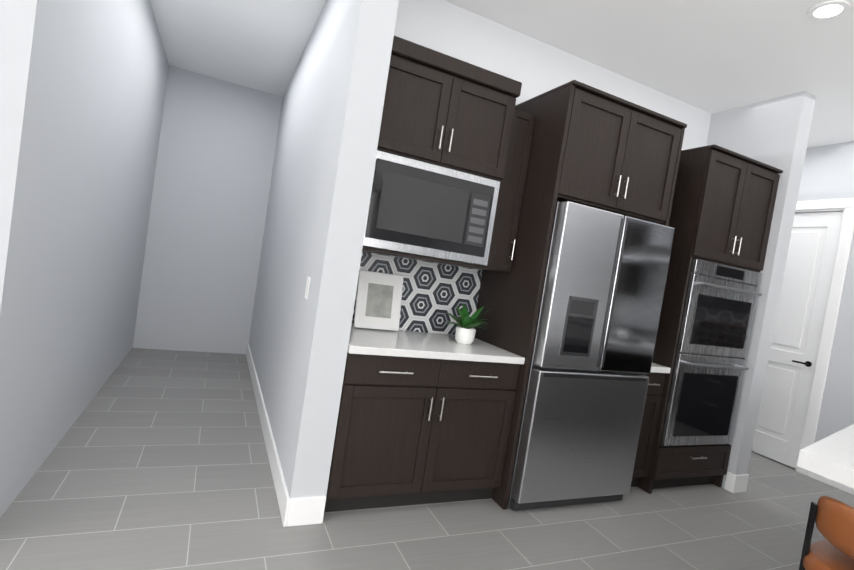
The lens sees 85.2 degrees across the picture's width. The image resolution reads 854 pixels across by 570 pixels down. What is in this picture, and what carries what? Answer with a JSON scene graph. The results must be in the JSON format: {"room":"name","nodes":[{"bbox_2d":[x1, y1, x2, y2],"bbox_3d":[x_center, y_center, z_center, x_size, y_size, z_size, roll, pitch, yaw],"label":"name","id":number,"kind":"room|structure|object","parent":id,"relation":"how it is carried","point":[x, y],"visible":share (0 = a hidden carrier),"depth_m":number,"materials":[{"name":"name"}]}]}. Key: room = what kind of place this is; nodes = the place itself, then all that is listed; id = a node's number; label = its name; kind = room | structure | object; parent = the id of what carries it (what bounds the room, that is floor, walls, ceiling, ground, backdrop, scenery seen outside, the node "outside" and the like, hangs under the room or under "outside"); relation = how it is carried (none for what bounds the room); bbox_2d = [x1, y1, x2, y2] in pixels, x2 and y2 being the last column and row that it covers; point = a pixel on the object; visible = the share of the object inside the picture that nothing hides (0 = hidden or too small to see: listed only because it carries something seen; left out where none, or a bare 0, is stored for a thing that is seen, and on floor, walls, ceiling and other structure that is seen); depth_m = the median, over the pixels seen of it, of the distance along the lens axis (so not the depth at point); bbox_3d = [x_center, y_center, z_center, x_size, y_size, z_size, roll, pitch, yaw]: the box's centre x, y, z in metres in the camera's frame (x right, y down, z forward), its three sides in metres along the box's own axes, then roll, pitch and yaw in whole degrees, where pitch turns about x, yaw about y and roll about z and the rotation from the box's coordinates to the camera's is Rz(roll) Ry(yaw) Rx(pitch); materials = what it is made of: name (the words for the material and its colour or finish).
{"room":"kitchen","nodes":[
{"label":"kitchen","id":0,"kind":"room"},
{"bbox_2d":[0,0,52,438],"bbox_3d":[-3.395,-0.738,0.956,4.080,3.080,0.150,8,2,-25],"label":"wall","id":1,"kind":"structure","parent":0,"point":[24,28],"depth_m":1.74,"materials":[{"name":"paint"}]},
{"bbox_2d":[0,0,168,516],"bbox_3d":[-2.357,-0.674,3.417,0.150,3.080,3.470,8,2,-25],"label":"wall","id":2,"kind":"structure","parent":0,"point":[99,128],"depth_m":2.61,"materials":[{"name":"paint"}]},
{"bbox_2d":[133,65,282,353],"bbox_3d":[-2.478,-0.766,5.345,1.510,3.080,0.150,8,2,-25],"label":"wall","id":3,"kind":"structure","parent":0,"point":[211,186],"depth_m":5.25,"materials":[{"name":"paint"}]},
{"bbox_2d":[249,0,398,497],"bbox_3d":[-1.114,-0.503,3.907,0.180,3.080,3.620,8,2,-25],"label":"wall","id":4,"kind":"structure","parent":0,"point":[332,105],"depth_m":2.40,"materials":[{"name":"paint"}]},
{"bbox_2d":[246,343,293,526],"bbox_3d":[-1.418,0.938,3.916,0.018,0.140,3.635,8,2,-25],"label":"baseboard","id":5,"kind":"structure","parent":4,"relation":"attached to","point":[285,503],"depth_m":2.84,"materials":[{"name":"white wood"}]},
{"bbox_2d":[0,348,853,569],"bbox_3d":[0.965,1.566,0.170,12.150,0.100,12.800,8,2,-25],"label":"floor","id":6,"kind":"structure","parent":0,"point":[157,459],"depth_m":2.56,"materials":[{"name":"tile"}]},
{"bbox_2d":[324,35,579,511],"bbox_3d":[0.044,-0.015,2.803,1.100,2.548,0.658,8,2,-25],"label":"tall cabinet","id":7,"kind":"object","parent":6,"relation":"on","point":[425,418],"depth_m":2.68,"materials":[{"name":"brown wood"}]},
{"bbox_2d":[353,270,403,330],"bbox_3d":[-0.305,0.102,2.962,0.300,0.357,0.073,8,2,-25],"label":"framed picture","id":8,"kind":"object","parent":7,"relation":"on","point":[378,300],"visible":0.94,"depth_m":2.95},
{"bbox_2d":[363,150,499,265],"bbox_3d":[-0.036,-0.443,2.840,0.836,0.523,0.386,8,2,-25],"label":"microwave","id":9,"kind":"object","parent":7,"relation":"in","point":[419,208],"visible":0.9,"depth_m":2.66,"materials":[{"name":"silver metal"}]},
{"bbox_2d":[446,304,492,344],"bbox_3d":[0.251,0.245,2.945,0.306,0.253,0.377,8,2,-25],"label":"potted plant","id":10,"kind":"object","parent":7,"relation":"on","point":[465,331],"visible":1,"depth_m":2.92,"materials":[{"name":"green plant"}]},
{"bbox_2d":[507,201,674,510],"bbox_3d":[0.922,0.455,3.179,0.904,1.855,0.720,8,2,-25],"label":"refrigerator","id":11,"kind":"object","parent":6,"relation":"on","point":[605,277],"visible":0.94,"depth_m":2.82,"materials":[{"name":"silver metal"}]},
{"bbox_2d":[560,82,686,374],"bbox_3d":[0.963,0.109,3.226,0.940,2.548,0.658,8,2,-25],"label":"tall cabinet","id":12,"kind":"object","parent":6,"relation":"on","point":[626,158],"depth_m":2.88,"materials":[{"name":"brown wood"}]},
{"bbox_2d":[631,371,667,492],"bbox_3d":[1.384,1.008,3.536,0.288,0.875,0.608,8,2,-25],"label":"base cabinet","id":13,"kind":"object","parent":6,"relation":"on","point":[655,390],"depth_m":3.30,"materials":[{"name":"brown wood"}]},
{"bbox_2d":[651,363,671,374],"bbox_3d":[1.459,0.558,3.506,0.288,0.040,0.638,8,2,-25],"label":"countertop","id":14,"kind":"structure","parent":13,"relation":"on","point":[656,369],"depth_m":3.25,"materials":[{"name":"white stone"}]},
{"bbox_2d":[648,144,782,493],"bbox_3d":[2.011,0.279,3.711,0.806,2.491,0.658,8,2,-25],"label":"tall cabinet","id":15,"kind":"object","parent":6,"relation":"on","point":[725,200],"depth_m":3.35,"materials":[{"name":"brown wood"}]},
{"bbox_2d":[660,259,761,445],"bbox_3d":[2.000,0.499,3.671,0.755,1.340,0.698,8,2,-25],"label":"double oven","id":16,"kind":"object","parent":15,"relation":"in","point":[710,368],"visible":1,"depth_m":3.38,"materials":[{"name":"silver metal"}]},
{"bbox_2d":[797,424,853,488],"bbox_3d":[2.604,1.253,1.159,2.250,0.937,3.130,8,2,-25],"label":"kitchen island","id":17,"kind":"object","parent":6,"relation":"on","point":[831,457],"visible":1,"depth_m":1.55,"materials":[{"name":"white stone"}]},
{"bbox_2d":[808,471,853,494],"bbox_3d":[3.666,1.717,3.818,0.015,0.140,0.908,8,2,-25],"label":"countertop","id":18,"kind":"structure","parent":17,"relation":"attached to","point":[830,482],"depth_m":4.07,"materials":[{"name":"white stone"}]},
{"bbox_2d":[799,496,853,569],"bbox_3d":[1.421,1.117,1.404,0.480,0.835,0.466,8,2,-25],"label":"stool","id":19,"kind":"object","parent":6,"relation":"on","point":[832,518],"visible":1,"depth_m":1.45,"materials":[{"name":"leather"}]},
{"bbox_2d":[150,0,853,147],"bbox_3d":[1.448,-1.600,0.049,12.150,0.150,12.800,8,2,-25],"label":"ceiling","id":20,"kind":"structure","parent":0,"point":[712,56],"depth_m":3.31,"materials":[{"name":"paint"}]},
{"bbox_2d":[807,0,849,19],"bbox_3d":[2.191,-1.499,2.537,0.180,0.010,0.180,8,2,-25],"label":"recessed light","id":21,"kind":"object","parent":20,"relation":"in","point":[831,9],"visible":0.96,"depth_m":2.53,"materials":[{"name":"white plastic"}]},
{"bbox_2d":[364,0,711,334],"bbox_3d":[0.839,-0.193,3.585,3.150,3.080,0.150,8,2,-25],"label":"wall","id":22,"kind":"structure","parent":0,"point":[534,67],"depth_m":3.27,"materials":[{"name":"paint"}]},
{"bbox_2d":[351,251,482,334],"bbox_3d":[0.448,0.144,3.359,2.327,0.480,0.006,8,2,-25],"label":"backsplash","id":23,"kind":"structure","parent":22,"relation":"attached to","point":[433,293],"depth_m":3.16,"materials":[{"name":"tile"}]},
{"bbox_2d":[706,91,815,487],"bbox_3d":[1.895,-0.095,5.238,0.150,3.080,3.720,8,2,-25],"label":"wall","id":24,"kind":"structure","parent":0,"point":[774,132],"depth_m":3.57,"materials":[{"name":"paint"}]},
{"bbox_2d":[725,472,748,491],"bbox_3d":[1.750,1.367,5.320,0.018,0.140,3.735,8,2,-25],"label":"baseboard","id":25,"kind":"structure","parent":24,"relation":"attached to","point":[739,482],"depth_m":3.59,"materials":[{"name":"white wood"}]},
{"bbox_2d":[797,141,853,442],"bbox_3d":[3.794,0.235,4.173,0.150,3.080,1.740,8,2,-25],"label":"wall","id":26,"kind":"structure","parent":0,"point":[836,411],"depth_m":4.18,"materials":[{"name":"paint"}]},
{"bbox_2d":[752,211,842,468],"bbox_3d":[3.488,0.489,4.613,0.095,2.428,0.704,8,2,-25],"label":"hall door","id":27,"kind":"structure","parent":26,"relation":"in","point":[811,253],"depth_m":4.48,"materials":[{"name":"white wood"}]},
{"bbox_2d":[795,198,853,475],"bbox_3d":[3.533,0.446,4.628,0.152,2.550,0.920,8,2,-25],"label":"door frame","id":28,"kind":"structure","parent":26,"relation":"attached to","point":[828,324],"depth_m":4.22,"materials":[{"name":"white wood"}]},
{"bbox_3d":[5.274,0.531,2.317,0.150,3.080,3.190,8,2,-25],"label":"wall","id":29,"kind":"structure","parent":0,"visible":0},
{"bbox_2d":[304,277,310,299],"bbox_3d":[-0.648,0.016,2.520,0.006,0.120,0.080,8,2,-25],"label":"light switch","id":30,"kind":"object","parent":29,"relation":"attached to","point":[307,287],"visible":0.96,"depth_m":2.47,"materials":[{"name":"white plastic"}]}
]}

